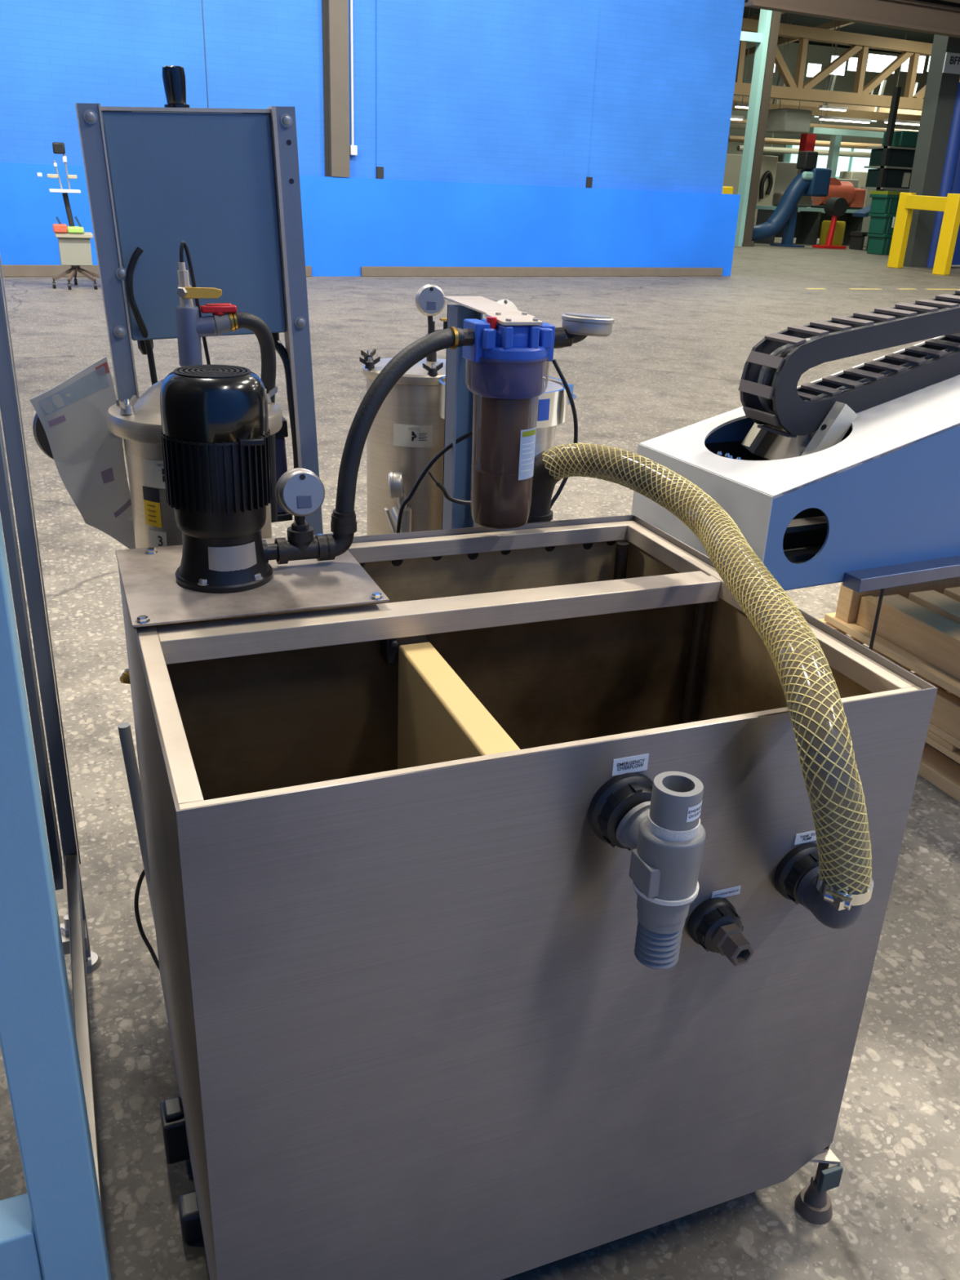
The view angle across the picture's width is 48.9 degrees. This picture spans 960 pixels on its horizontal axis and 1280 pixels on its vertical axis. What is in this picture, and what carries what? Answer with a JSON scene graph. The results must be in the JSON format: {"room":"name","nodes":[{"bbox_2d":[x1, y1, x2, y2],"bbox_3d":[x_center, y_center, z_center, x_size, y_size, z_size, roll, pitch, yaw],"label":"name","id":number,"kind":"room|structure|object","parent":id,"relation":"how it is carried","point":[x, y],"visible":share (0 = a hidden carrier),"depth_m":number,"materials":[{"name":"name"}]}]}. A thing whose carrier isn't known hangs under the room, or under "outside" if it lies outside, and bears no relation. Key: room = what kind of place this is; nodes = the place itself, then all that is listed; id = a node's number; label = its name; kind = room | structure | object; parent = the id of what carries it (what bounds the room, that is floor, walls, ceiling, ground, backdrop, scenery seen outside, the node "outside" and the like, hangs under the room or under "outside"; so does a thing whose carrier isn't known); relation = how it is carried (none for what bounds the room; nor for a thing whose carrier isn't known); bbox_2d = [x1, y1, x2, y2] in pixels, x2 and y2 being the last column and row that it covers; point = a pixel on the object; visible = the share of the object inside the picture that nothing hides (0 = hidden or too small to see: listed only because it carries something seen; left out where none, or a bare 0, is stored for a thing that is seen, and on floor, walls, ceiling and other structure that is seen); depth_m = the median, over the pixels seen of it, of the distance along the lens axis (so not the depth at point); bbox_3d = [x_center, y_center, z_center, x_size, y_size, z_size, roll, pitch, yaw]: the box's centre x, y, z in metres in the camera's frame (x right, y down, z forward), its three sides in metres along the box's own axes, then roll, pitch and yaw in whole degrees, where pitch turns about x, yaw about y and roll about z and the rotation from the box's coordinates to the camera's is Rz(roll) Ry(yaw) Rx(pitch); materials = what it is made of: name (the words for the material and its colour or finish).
{"room":"factory floor","nodes":[
{"label":"factory floor","id":0,"kind":"room"},
{"bbox_2d":[0,0,744,276],"bbox_3d":[-7.094,-9.223,14.495,28.020,8.000,0.502,-10,26,-26],"label":"wall","id":1,"kind":"structure","parent":0,"point":[487,133],"depth_m":18.25,"materials":[{"name":"blue paint"}]},
{"bbox_2d":[321,0,350,177],"bbox_3d":[-2.266,-10.697,16.401,0.390,6.425,0.160,-10,26,-26],"label":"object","id":2,"kind":"structure","parent":1,"relation":"attached to","point":[335,12],"depth_m":17.08,"materials":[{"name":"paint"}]},
{"bbox_2d":[349,0,357,155],"bbox_3d":[-2.011,-10.903,16.487,0.120,6.075,0.110,-10,26,-26],"label":"conduit","id":3,"kind":"object","parent":1,"relation":"attached to","point":[353,148],"visible":1,"depth_m":17.27,"materials":[{"name":"white paint"}]},
{"bbox_2d":[0,264,723,276],"bbox_3d":[-7.232,-5.504,15.752,27.750,0.170,0.062,-10,26,-26],"label":"baseboard","id":4,"kind":"structure","parent":1,"relation":"attached to","point":[8,270],"depth_m":19.34,"materials":[{"name":"wood"}]},
{"bbox_2d":[744,0,959,38],"bbox_3d":[10.911,-14.172,21.612,12.351,3.140,1.900,-10,26,-26],"label":"ceiling beam","id":5,"kind":"structure","parent":1,"relation":"attached to","point":[939,17],"depth_m":21.49,"materials":[{"name":"brown metal"}]},
{"bbox_2d":[0,237,959,1279],"bbox_3d":[13.357,-14.961,40.088,84.001,0.064,82.000,-7,25,-20],"label":"floor","id":6,"kind":"structure","parent":0,"point":[676,352],"depth_m":2.83,"materials":[{"name":"concrete"}]},
{"bbox_2d":[0,254,111,1279],"bbox_3d":[-0.974,0.092,1.301,0.845,1.750,1.019,-7,25,-20],"label":"frame","id":7,"kind":"object","parent":6,"relation":"on","point":[55,1230],"visible":1,"depth_m":1.15,"materials":[{"name":"blue paint"}]},
{"bbox_2d":[37,142,99,289],"bbox_3d":[-5.575,-5.776,14.425,0.697,1.840,0.728,8,24,12],"label":"stand","id":8,"kind":"object","parent":6,"relation":"on","point":[74,243],"visible":0.96,"depth_m":14.44,"materials":[{"name":"metal"}]},
{"bbox_2d":[48,188,80,193],"bbox_3d":[-5.620,-6.079,14.302,0.390,0.040,0.300,-7,25,-20],"label":"shelf","id":9,"kind":"object","parent":8,"relation":"attached to","point":[52,190],"depth_m":14.19,"materials":[{"name":"white paint"}]},
{"bbox_2d":[54,231,93,238],"bbox_3d":[-5.599,-5.585,14.561,0.480,0.060,0.450,-7,25,-20],"label":"tray","id":10,"kind":"object","parent":8,"relation":"on","point":[58,234],"depth_m":14.37,"materials":[{"name":"plastic"}]},
{"bbox_2d":[117,722,155,926],"bbox_3d":[-0.621,0.430,1.988,0.060,0.616,0.021,-7,25,-20],"label":"pipe","id":11,"kind":"object","parent":6,"relation":"on","point":[124,728],"visible":0.48,"depth_m":1.91,"materials":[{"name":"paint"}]},
{"bbox_2d":[133,869,159,969],"bbox_3d":[-0.612,0.559,2.079,0.122,0.300,0.010,-7,25,-20],"label":"cable","id":12,"kind":"object","parent":6,"relation":"on","point":[142,875],"visible":0.56,"depth_m":2.05,"materials":[{"name":"plastic"}]},
{"bbox_2d":[32,65,323,534],"bbox_3d":[-0.583,-0.224,2.161,0.563,1.683,0.189,-7,25,-21],"label":"tall cabinet","id":13,"kind":"object","parent":6,"relation":"on","point":[224,183],"visible":0.59,"depth_m":1.88,"materials":[{"name":"blue metal"}]},
{"bbox_2d":[29,356,135,548],"bbox_3d":[-0.722,-0.325,1.949,0.174,0.385,0.032,-7,25,-20],"label":"metal plate","id":14,"kind":"object","parent":13,"relation":"hanging from","point":[89,460],"visible":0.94,"depth_m":1.94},
{"bbox_2d":[38,361,109,426],"bbox_3d":[-0.724,-0.440,1.889,0.125,0.110,0.018,-7,25,-20],"label":"print","id":15,"kind":"object","parent":14,"relation":"attached to","point":[82,400],"depth_m":1.89},
{"bbox_2d":[100,467,114,484],"bbox_3d":[-0.692,-0.305,1.962,0.023,0.032,0.001,-2,24,-11],"label":"print","id":16,"kind":"object","parent":14,"relation":"attached to","point":[107,474],"depth_m":1.96},
{"bbox_2d":[113,497,131,517],"bbox_3d":[-0.676,-0.249,2.000,0.034,0.038,0.003,-3,24,-13],"label":"print","id":17,"kind":"object","parent":14,"relation":"attached to","point":[122,506],"depth_m":2.00},
{"bbox_2d":[106,240,282,684],"bbox_3d":[-0.517,-0.014,2.028,0.298,1.408,0.298,1,23,-3],"label":"vessel","id":18,"kind":"object","parent":6,"relation":"on","point":[135,420],"visible":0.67,"depth_m":1.81,"materials":[{"name":"silver metal"}]},
{"bbox_2d":[359,284,447,535],"bbox_3d":[-0.163,-0.217,2.676,0.288,1.297,0.311,-7,25,-20],"label":"vessel","id":19,"kind":"object","parent":6,"relation":"on","point":[406,433],"visible":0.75,"depth_m":2.47,"materials":[{"name":"silver metal"}]},
{"bbox_2d":[441,296,542,529],"bbox_3d":[-0.001,-0.003,2.166,0.180,1.318,0.468,-7,25,-20],"label":"stand","id":20,"kind":"object","parent":6,"relation":"on","point":[457,460],"visible":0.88,"depth_m":2.12,"materials":[{"name":"blue metal"}]},
{"bbox_2d":[395,431,472,533],"bbox_3d":[-0.117,0.062,2.314,0.172,1.053,0.017,3,23,3],"label":"cable","id":21,"kind":"object","parent":20,"relation":"attached to","point":[446,449],"visible":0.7,"depth_m":2.15,"materials":[{"name":"plastic"}]},
{"bbox_2d":[427,471,471,505],"bbox_3d":[-0.043,-0.310,2.132,0.032,0.086,0.161,19,28,33],"label":"hose","id":22,"kind":"object","parent":20,"relation":"attached to","point":[438,484],"visible":0.66,"depth_m":2.12,"materials":[{"name":"black plastic"}]},
{"bbox_2d":[462,312,613,528],"bbox_3d":[0.096,-0.375,1.835,0.258,0.368,0.140,-7,25,-20],"label":"housing","id":23,"kind":"object","parent":20,"relation":"attached to","point":[507,367],"visible":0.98,"depth_m":1.76,"materials":[{"name":"blue plastic"}]},
{"bbox_2d":[465,356,549,528],"bbox_3d":[0.041,-0.343,1.825,0.140,0.297,0.140,-7,25,-20],"label":"bowl","id":24,"kind":"object","parent":23,"relation":"on","point":[506,391],"depth_m":1.78,"materials":[{"name":"clear plastic"}]},
{"bbox_2d":[553,327,587,348],"bbox_3d":[0.148,-0.515,1.794,0.082,0.040,0.034,-7,25,-20],"label":"outlet","id":25,"kind":"object","parent":23,"relation":"attached to","point":[563,337],"depth_m":1.78,"materials":[{"name":"metal"}]},
{"bbox_2d":[437,298,576,527],"bbox_3d":[0.040,-0.132,2.507,0.299,1.289,0.286,-7,25,-20],"label":"vessel","id":26,"kind":"object","parent":6,"relation":"on","point":[553,403],"visible":0.11,"depth_m":2.28,"materials":[{"name":"silver metal"}]},
{"bbox_2d":[115,514,937,1279],"bbox_3d":[-0.012,0.401,1.688,1.004,0.952,0.889,-7,25,-20],"label":"tank","id":27,"kind":"object","parent":6,"relation":"on","point":[418,1030],"visible":0.94,"depth_m":1.39,"materials":[{"name":"silver metal"}]},
{"bbox_2d":[160,364,356,593],"bbox_3d":[-0.322,-0.247,1.584,0.291,0.311,0.154,-7,25,-20],"label":"motor","id":28,"kind":"object","parent":27,"relation":"on","point":[215,432],"visible":0.98,"depth_m":1.52,"materials":[{"name":"black metal"}]},
{"bbox_2d":[173,364,250,378],"bbox_3d":[-0.380,-0.381,1.500,0.106,0.003,0.106,-7,25,-20],"label":"fan grille","id":29,"kind":"object","parent":28,"relation":"attached to","point":[195,371],"depth_m":1.49,"materials":[{"name":"black metal"}]},
{"bbox_2d":[262,539,278,564],"bbox_3d":[-0.338,-0.137,1.650,0.058,0.040,0.040,-7,25,-20],"label":"outlet","id":30,"kind":"object","parent":28,"relation":"attached to","point":[270,550],"depth_m":1.64,"materials":[{"name":"black"}]},
{"bbox_2d":[331,326,475,525],"bbox_3d":[-0.119,-0.341,1.697,0.279,0.305,0.039,-17,30,-37],"label":"hose","id":31,"kind":"object","parent":28,"relation":"attached to","point":[344,514],"visible":1,"depth_m":1.65,"materials":[{"name":"rubber"}]},
{"bbox_2d":[391,559,403,566],"bbox_3d":[-0.147,-0.141,1.881,0.022,0.022,0.002,-7,25,-20],"label":"hole","id":32,"kind":"object","parent":27,"relation":"attached to","point":[395,562],"depth_m":1.88,"materials":[{"name":"metal"}]},
{"bbox_2d":[431,555,442,560],"bbox_3d":[-0.077,-0.153,1.906,0.022,0.022,0.002,-7,25,-20],"label":"hole","id":33,"kind":"object","parent":27,"relation":"attached to","point":[433,558],"depth_m":1.91,"materials":[{"name":"metal"}]},
{"bbox_2d":[467,552,478,559],"bbox_3d":[-0.012,-0.157,1.932,0.022,0.022,0.002,-7,25,-20],"label":"hole","id":34,"kind":"object","parent":27,"relation":"attached to","point":[470,556],"depth_m":1.93,"materials":[{"name":"metal"}]},
{"bbox_2d":[501,550,511,555],"bbox_3d":[0.049,-0.167,1.953,0.022,0.022,0.002,-7,25,-20],"label":"hole","id":35,"kind":"object","parent":27,"relation":"attached to","point":[506,552],"depth_m":1.95,"materials":[{"name":"metal"}]},
{"bbox_2d":[545,546,555,551],"bbox_3d":[0.132,-0.176,1.985,0.022,0.022,0.002,-7,25,-20],"label":"hole","id":36,"kind":"object","parent":27,"relation":"attached to","point":[552,548],"depth_m":1.99,"materials":[{"name":"metal"}]},
{"bbox_2d":[582,542,593,549],"bbox_3d":[0.207,-0.182,2.014,0.022,0.022,0.002,-7,25,-20],"label":"hole","id":37,"kind":"object","parent":27,"relation":"attached to","point":[589,545],"depth_m":2.02,"materials":[{"name":"metal"}]},
{"bbox_2d":[606,540,616,545],"bbox_3d":[0.253,-0.191,2.030,0.022,0.022,0.002,-7,25,-20],"label":"hole","id":38,"kind":"object","parent":27,"relation":"attached to","point":[608,543],"depth_m":2.03,"materials":[{"name":"metal"}]},
{"bbox_2d":[616,771,706,969],"bbox_3d":[0.202,0.255,1.189,0.077,0.232,0.104,-7,25,-20],"label":"pipe","id":39,"kind":"object","parent":27,"relation":"attached to","point":[665,835],"visible":1,"depth_m":1.15,"materials":[{"name":"grey plastic"}]},
{"bbox_2d":[527,443,873,928],"bbox_3d":[0.321,0.043,1.676,0.218,0.543,1.038,-6,24,-18],"label":"hose","id":40,"kind":"object","parent":27,"relation":"attached to","point":[837,891],"visible":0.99,"depth_m":1.29,"materials":[{"name":"yellow plastic"}]},
{"bbox_2d":[550,359,577,509],"bbox_3d":[0.132,-0.006,2.319,0.103,1.192,0.030,-7,25,-20],"label":"cable","id":41,"kind":"object","parent":6,"relation":"on","point":[554,362],"visible":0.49,"depth_m":2.13,"materials":[{"name":"plastic"}]},
{"bbox_2d":[721,186,733,194],"bbox_3d":[5.692,-9.876,25.206,0.330,1.740,0.400,-7,25,-20],"label":"bollard","id":42,"kind":"object","parent":6,"relation":"on","point":[726,190],"visible":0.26,"depth_m":24.73,"materials":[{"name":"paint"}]},
{"bbox_2d":[722,153,742,194],"bbox_3d":[10.690,-19.305,45.825,1.600,3.200,1.000,-7,25,-20],"label":"tall cabinet","id":43,"kind":"object","parent":6,"relation":"on","point":[733,162],"visible":0.12,"depth_m":44.98,"materials":[{"name":"beige metal"}]},
{"bbox_2d":[754,155,777,225],"bbox_3d":[12.338,-20.393,48.395,1.900,3.300,1.000,-7,25,-20],"label":"tall cabinet","id":44,"kind":"object","parent":6,"relation":"on","point":[768,162],"visible":0.23,"depth_m":47.89,"materials":[{"name":"beige metal"}]},
{"bbox_2d":[759,170,773,199],"bbox_3d":[12.964,-20.621,47.856,0.659,1.210,0.200,-7,25,-20],"label":"hoop","id":45,"kind":"object","parent":44,"relation":"hanging from","point":[767,173],"visible":1,"depth_m":47.78,"materials":[{"name":"black plastic"}]},
{"bbox_2d":[771,161,797,206],"bbox_3d":[13.878,-20.909,50.000,1.600,3.100,1.000,-7,25,-20],"label":"tall cabinet","id":46,"kind":"object","parent":6,"relation":"on","point":[785,173],"visible":0.14,"depth_m":49.24,"materials":[{"name":"beige metal"}]},
{"bbox_2d":[751,151,831,247],"bbox_3d":[10.496,-15.215,36.458,3.000,3.050,0.900,-7,25,-20],"label":"machine","id":47,"kind":"object","parent":6,"relation":"on","point":[811,181],"visible":0.9,"depth_m":36.33,"materials":[{"name":"paint"}]},
{"bbox_2d":[631,335,959,650],"bbox_3d":[1.670,-0.364,3.156,2.508,1.328,0.595,-9,26,-24],"label":"machine","id":48,"kind":"object","parent":6,"relation":"on","point":[877,508],"visible":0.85,"depth_m":2.54,"materials":[{"name":"blue paint"}]},
{"bbox_2d":[741,400,857,460],"bbox_3d":[0.825,-0.545,2.745,0.145,0.181,0.254,-9,26,-24],"label":"bracket","id":49,"kind":"object","parent":48,"relation":"attached to","point":[771,446],"visible":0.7,"depth_m":2.74,"materials":[{"name":"metal"}]},
{"bbox_2d":[737,289,959,437],"bbox_3d":[1.353,-0.855,2.858,1.484,0.518,0.139,-9,26,-24],"label":"chain","id":50,"kind":"object","parent":48,"relation":"on","point":[770,395],"visible":0.98,"depth_m":2.67,"materials":[{"name":"grey plastic"}]},
{"bbox_2d":[796,133,816,212],"bbox_3d":[15.539,-22.134,50.986,0.530,4.700,0.460,-7,25,-20],"label":"column","id":51,"kind":"structure","parent":6,"relation":"on","point":[807,141],"depth_m":50.17,"materials":[{"name":"red metal"}]},
{"bbox_2d":[753,205,863,244],"bbox_3d":[12.443,-15.522,39.623,4.300,1.270,1.300,-7,25,-20],"label":"workbench","id":52,"kind":"object","parent":6,"relation":"on","point":[809,220],"visible":0.57,"depth_m":39.60,"materials":[{"name":"teal paint"}]},
{"bbox_2d":[772,191,810,207],"bbox_3d":[11.443,-16.160,38.792,1.400,0.479,0.500,-7,25,-20],"label":"heap","id":53,"kind":"object","parent":52,"relation":"on","point":[805,201],"visible":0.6,"depth_m":38.68,"materials":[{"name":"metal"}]},
{"bbox_2d":[810,177,866,209],"bbox_3d":[13.342,-16.623,39.339,2.080,1.041,0.840,-7,25,-20],"label":"machine","id":54,"kind":"object","parent":52,"relation":"on","point":[855,197],"visible":0.66,"depth_m":39.06,"materials":[{"name":"orange metal"}]},
{"bbox_2d":[812,197,847,248],"bbox_3d":[12.288,-14.513,36.773,1.000,1.650,0.600,-7,25,-20],"label":"jack stand","id":55,"kind":"object","parent":6,"relation":"on","point":[835,207],"visible":1,"depth_m":36.64,"materials":[{"name":"metal"}]},
{"bbox_2d":[821,134,841,213],"bbox_3d":[17.037,-22.301,51.523,0.350,4.700,0.350,-7,25,-20],"label":"column","id":56,"kind":"structure","parent":6,"relation":"on","point":[835,141],"depth_m":50.91,"materials":[{"name":"teal metal"}]},
{"bbox_2d":[818,220,845,245],"bbox_3d":[12.957,-14.951,38.863,0.840,0.860,0.840,-7,25,-20],"label":"barrel","id":57,"kind":"object","parent":6,"relation":"on","point":[837,239],"visible":0.7,"depth_m":38.57,"materials":[{"name":"yellow plastic"}]},
{"bbox_2d":[808,178,858,207],"bbox_3d":[17.942,-22.433,54.585,2.700,2.600,1.000,-7,25,-20],"label":"tall cabinet","id":58,"kind":"object","parent":6,"relation":"on","point":[855,182],"visible":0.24,"depth_m":53.96,"materials":[{"name":"beige metal"}]},
{"bbox_2d":[839,171,867,208],"bbox_3d":[20.611,-23.357,56.490,3.200,3.000,1.000,-7,25,-20],"label":"tall cabinet","id":59,"kind":"object","parent":6,"relation":"on","point":[861,176],"visible":0.22,"depth_m":55.31,"materials":[{"name":"beige metal"}]},
{"bbox_2d":[848,204,871,250],"bbox_3d":[13.845,-14.559,36.831,1.693,1.806,0.700,-7,25,-20],"label":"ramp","id":60,"kind":"object","parent":6,"relation":"on","point":[857,238],"visible":0.43,"depth_m":36.65,"materials":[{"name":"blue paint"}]},
{"bbox_2d":[861,189,908,247],"bbox_3d":[14.876,-15.784,38.782,1.500,2.600,0.500,-7,25,-20],"label":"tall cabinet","id":61,"kind":"object","parent":6,"relation":"on","point":[866,220],"visible":0.02,"depth_m":38.65,"materials":[{"name":"beige metal"}]},
{"bbox_2d":[866,190,908,254],"bbox_3d":[13.356,-13.400,33.988,1.680,1.880,0.880,-7,25,-20],"label":"bin","id":62,"kind":"object","parent":6,"relation":"on","point":[884,204],"visible":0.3,"depth_m":33.63,"materials":[{"name":"plastic"}]},
{"bbox_2d":[860,86,918,250],"bbox_3d":[14.140,-15.863,35.846,1.900,5.000,1.100,-7,25,-20],"label":"storage rack","id":63,"kind":"object","parent":6,"relation":"on","point":[891,162],"visible":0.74,"depth_m":35.28,"materials":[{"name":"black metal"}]},
{"bbox_2d":[860,186,909,191],"bbox_3d":[14.120,-15.385,36.051,1.900,0.060,1.100,-7,25,-20],"label":"shelf","id":64,"kind":"object","parent":63,"relation":"attached to","point":[877,188],"depth_m":35.56,"materials":[{"name":"grey metal"}]},
{"bbox_2d":[863,165,912,170],"bbox_3d":[14.145,-15.982,35.795,1.900,0.060,1.100,-7,25,-20],"label":"shelf","id":65,"kind":"object","parent":63,"relation":"attached to","point":[875,167],"depth_m":35.36,"materials":[{"name":"grey metal"}]},
{"bbox_2d":[866,146,915,151],"bbox_3d":[14.168,-16.533,35.558,1.900,0.060,1.100,-7,25,-20],"label":"shelf","id":66,"kind":"object","parent":63,"relation":"attached to","point":[874,148],"depth_m":35.13,"materials":[{"name":"grey metal"}]},
{"bbox_2d":[886,192,959,275],"bbox_3d":[10.925,-10.023,25.991,0.350,1.790,2.651,-1,23,-8],"label":"guard","id":67,"kind":"object","parent":6,"relation":"on","point":[908,202],"visible":1,"depth_m":25.33,"materials":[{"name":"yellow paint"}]},
{"bbox_2d":[900,665,959,802],"bbox_3d":[1.773,0.311,3.093,1.002,0.146,1.200,-7,25,-20],"label":"wooden pallet","id":68,"kind":"object","parent":6,"relation":"on","point":[936,768],"visible":0.06,"depth_m":2.99,"materials":[{"name":"brown wood"}]},
{"bbox_2d":[817,617,959,749],"bbox_3d":[1.767,0.174,3.053,1.010,0.136,1.240,-7,25,-20],"label":"wooden pallet","id":69,"kind":"object","parent":68,"relation":"on","point":[944,722],"visible":0.04,"depth_m":2.94,"materials":[{"name":"brown wood"}]},
{"bbox_2d":[902,34,959,267],"bbox_3d":[12.448,-13.753,26.893,2.450,8.000,0.800,-8,25,-20],"label":"column","id":70,"kind":"structure","parent":6,"relation":"on","point":[935,171],"depth_m":26.93,"materials":[{"name":"grey metal"}]},
{"bbox_2d":[942,52,959,74],"bbox_3d":[11.736,-14.207,26.040,0.720,0.440,0.048,-7,25,-20],"label":"sign","id":71,"kind":"object","parent":70,"relation":"attached to","point":[952,60],"visible":1,"depth_m":25.98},
{"bbox_2d":[733,8,781,246],"bbox_3d":[7.774,-16.463,34.090,3.360,7.000,0.500,-7,25,-20],"label":"column","id":72,"kind":"structure","parent":0,"point":[766,39],"depth_m":34.29,"materials":[{"name":"green metal"}]},
{"bbox_2d":[746,12,786,20],"bbox_3d":[12.961,-27.910,47.068,0.250,0.700,31.325,0,23,-5],"label":"roof purlin","id":73,"kind":"structure","parent":0,"point":[756,16],"depth_m":48.56,"materials":[{"name":"brown wood"}]},
{"bbox_2d":[744,20,853,57],"bbox_3d":[16.683,-28.354,48.463,0.250,0.700,31.325,0,23,-5],"label":"roof purlin","id":74,"kind":"structure","parent":0,"point":[829,25],"depth_m":50.99,"materials":[{"name":"brown wood"}]},
{"bbox_2d":[732,72,920,121],"bbox_3d":[22.257,-26.760,52.734,40.000,1.784,0.400,-7,25,-20],"label":"roof beam","id":75,"kind":"structure","parent":0,"point":[876,115],"depth_m":51.11,"materials":[{"name":"beige wood"}]},
{"bbox_2d":[733,96,748,108],"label":"strip light","id":76,"kind":"object","parent":75,"relation":"hanging from","point":[741,105],"depth_m":43.92,"materials":[{"name":"white paint"}]},
{"bbox_2d":[733,74,921,115],"bbox_3d":[19.383,-30.671,59.164,40.000,1.784,0.400,-7,25,-20],"label":"roof beam","id":77,"kind":"structure","parent":0,"point":[788,102],"depth_m":59.48,"materials":[{"name":"white metal"}]},
{"bbox_2d":[726,41,929,162],"bbox_3d":[20.087,-32.477,68.183,32.000,10.500,0.200,-7,25,-20],"label":"wall","id":78,"kind":"structure","parent":0,"point":[816,54],"depth_m":67.88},
{"bbox_2d":[782,144,873,178],"bbox_3d":[23.183,-30.765,67.921,8.800,2.200,0.200,-7,25,-20],"label":"window","id":79,"kind":"structure","parent":78,"relation":"in","point":[844,163],"depth_m":67.91,"materials":[{"name":"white glass"}]},
{"bbox_2d":[773,53,930,77],"bbox_3d":[17.967,-29.376,54.464,15.800,2.250,0.050,-7,25,-20],"label":"window","id":80,"kind":"structure","parent":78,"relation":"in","point":[876,63],"depth_m":55.19,"materials":[{"name":"white glass"}]},
{"bbox_2d":[742,6,934,57],"bbox_3d":[21.530,-31.369,51.776,57.000,0.300,55.600,-7,25,-20],"label":"ceiling","id":81,"kind":"structure","parent":0,"point":[797,20],"depth_m":60.35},
{"bbox_2d":[730,115,743,120],"bbox_3d":[11.129,-25.944,45.987,1.600,5.900,0.240,-7,25,-20],"label":"strip light","id":82,"kind":"object","parent":81,"relation":"hanging from","point":[733,117],"visible":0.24,"depth_m":47.18,"materials":[{"name":"white paint"}]},
{"bbox_2d":[744,41,750,83],"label":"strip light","id":83,"kind":"object","parent":81,"relation":"hanging from","point":[749,42],"depth_m":43.38,"materials":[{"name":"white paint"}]},
{"bbox_2d":[765,13,812,133],"bbox_3d":[13.334,-24.813,44.261,1.350,6.450,1.400,-7,25,-20],"label":"heater","id":84,"kind":"object","parent":81,"relation":"hanging from","point":[780,121],"visible":0.75,"depth_m":44.82,"materials":[{"name":"grey metal"}]},
{"bbox_2d":[737,13,871,157],"bbox_3d":[20.747,-29.179,55.711,15.802,6.883,0.280,-7,25,-20],"label":"pipe","id":85,"kind":"object","parent":81,"relation":"hanging from","point":[740,148],"visible":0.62,"depth_m":55.40,"materials":[{"name":"beige metal"}]},
{"bbox_2d":[728,135,881,149],"bbox_3d":[18.781,-28.236,52.940,14.002,6.583,0.280,-7,25,-20],"label":"pipe","id":86,"kind":"object","parent":81,"relation":"hanging from","point":[731,138],"visible":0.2,"depth_m":53.06,"materials":[{"name":"beige metal"}]},
{"bbox_2d":[729,122,884,132],"bbox_3d":[17.656,-27.461,50.453,14.002,6.133,0.280,-7,25,-20],"label":"pipe","id":87,"kind":"object","parent":81,"relation":"hanging from","point":[732,125],"visible":0.02,"depth_m":49.48,"materials":[{"name":"beige metal"}]},
{"bbox_2d":[730,7,918,131],"bbox_3d":[20.603,-30.625,57.356,19.001,5.533,0.280,-7,25,-20],"label":"pipe","id":88,"kind":"object","parent":81,"relation":"hanging from","point":[744,121],"visible":0.15,"depth_m":58.06,"materials":[{"name":"beige metal"}]},
{"bbox_2d":[818,20,848,111],"bbox_3d":[16.064,-26.383,46.727,1.400,5.300,0.240,-7,25,-20],"label":"strip light","id":89,"kind":"object","parent":81,"relation":"hanging from","point":[820,107],"visible":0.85,"depth_m":47.57,"materials":[{"name":"white paint"}]},
{"bbox_2d":[818,20,871,123],"bbox_3d":[16.372,-25.768,45.957,2.700,5.800,0.240,-7,25,-20],"label":"strip light","id":90,"kind":"object","parent":81,"relation":"hanging from","point":[826,117],"visible":0.85,"depth_m":46.87,"materials":[{"name":"white paint"}]},
{"bbox_2d":[808,20,907,138],"bbox_3d":[17.596,-26.385,48.086,5.000,6.250,0.400,-7,25,-20],"label":"strip light","id":91,"kind":"object","parent":81,"relation":"hanging from","point":[821,131],"visible":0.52,"depth_m":48.83,"materials":[{"name":"white paint"}]},
{"bbox_2d":[884,30,919,125],"bbox_3d":[19.677,-26.193,47.181,2.600,5.730,0.240,-7,25,-20],"label":"strip light","id":92,"kind":"object","parent":81,"relation":"hanging from","point":[897,122],"visible":0.42,"depth_m":48.06,"materials":[{"name":"white paint"}]},
{"bbox_2d":[733,17,959,111],"bbox_3d":[18.876,-24.301,45.332,32.007,2.810,0.450,-7,25,-20],"label":"roof truss","id":93,"kind":"object","parent":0,"point":[794,90],"visible":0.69,"depth_m":43.69,"materials":[{"name":"brown wood"}]},
{"bbox_3d":[1.845,0.193,2.837,0.960,0.004,0.500,-7,25,-20],"label":"sheet","id":94,"kind":"object","parent":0,"visible":0},
{"bbox_2d":[823,577,959,697],"bbox_3d":[1.776,0.040,2.980,0.995,0.158,1.210,-7,25,-20],"label":"wooden pallet","id":95,"kind":"object","parent":94,"relation":"on","point":[918,626],"visible":0.91,"depth_m":3.11,"materials":[{"name":"brown wood"}]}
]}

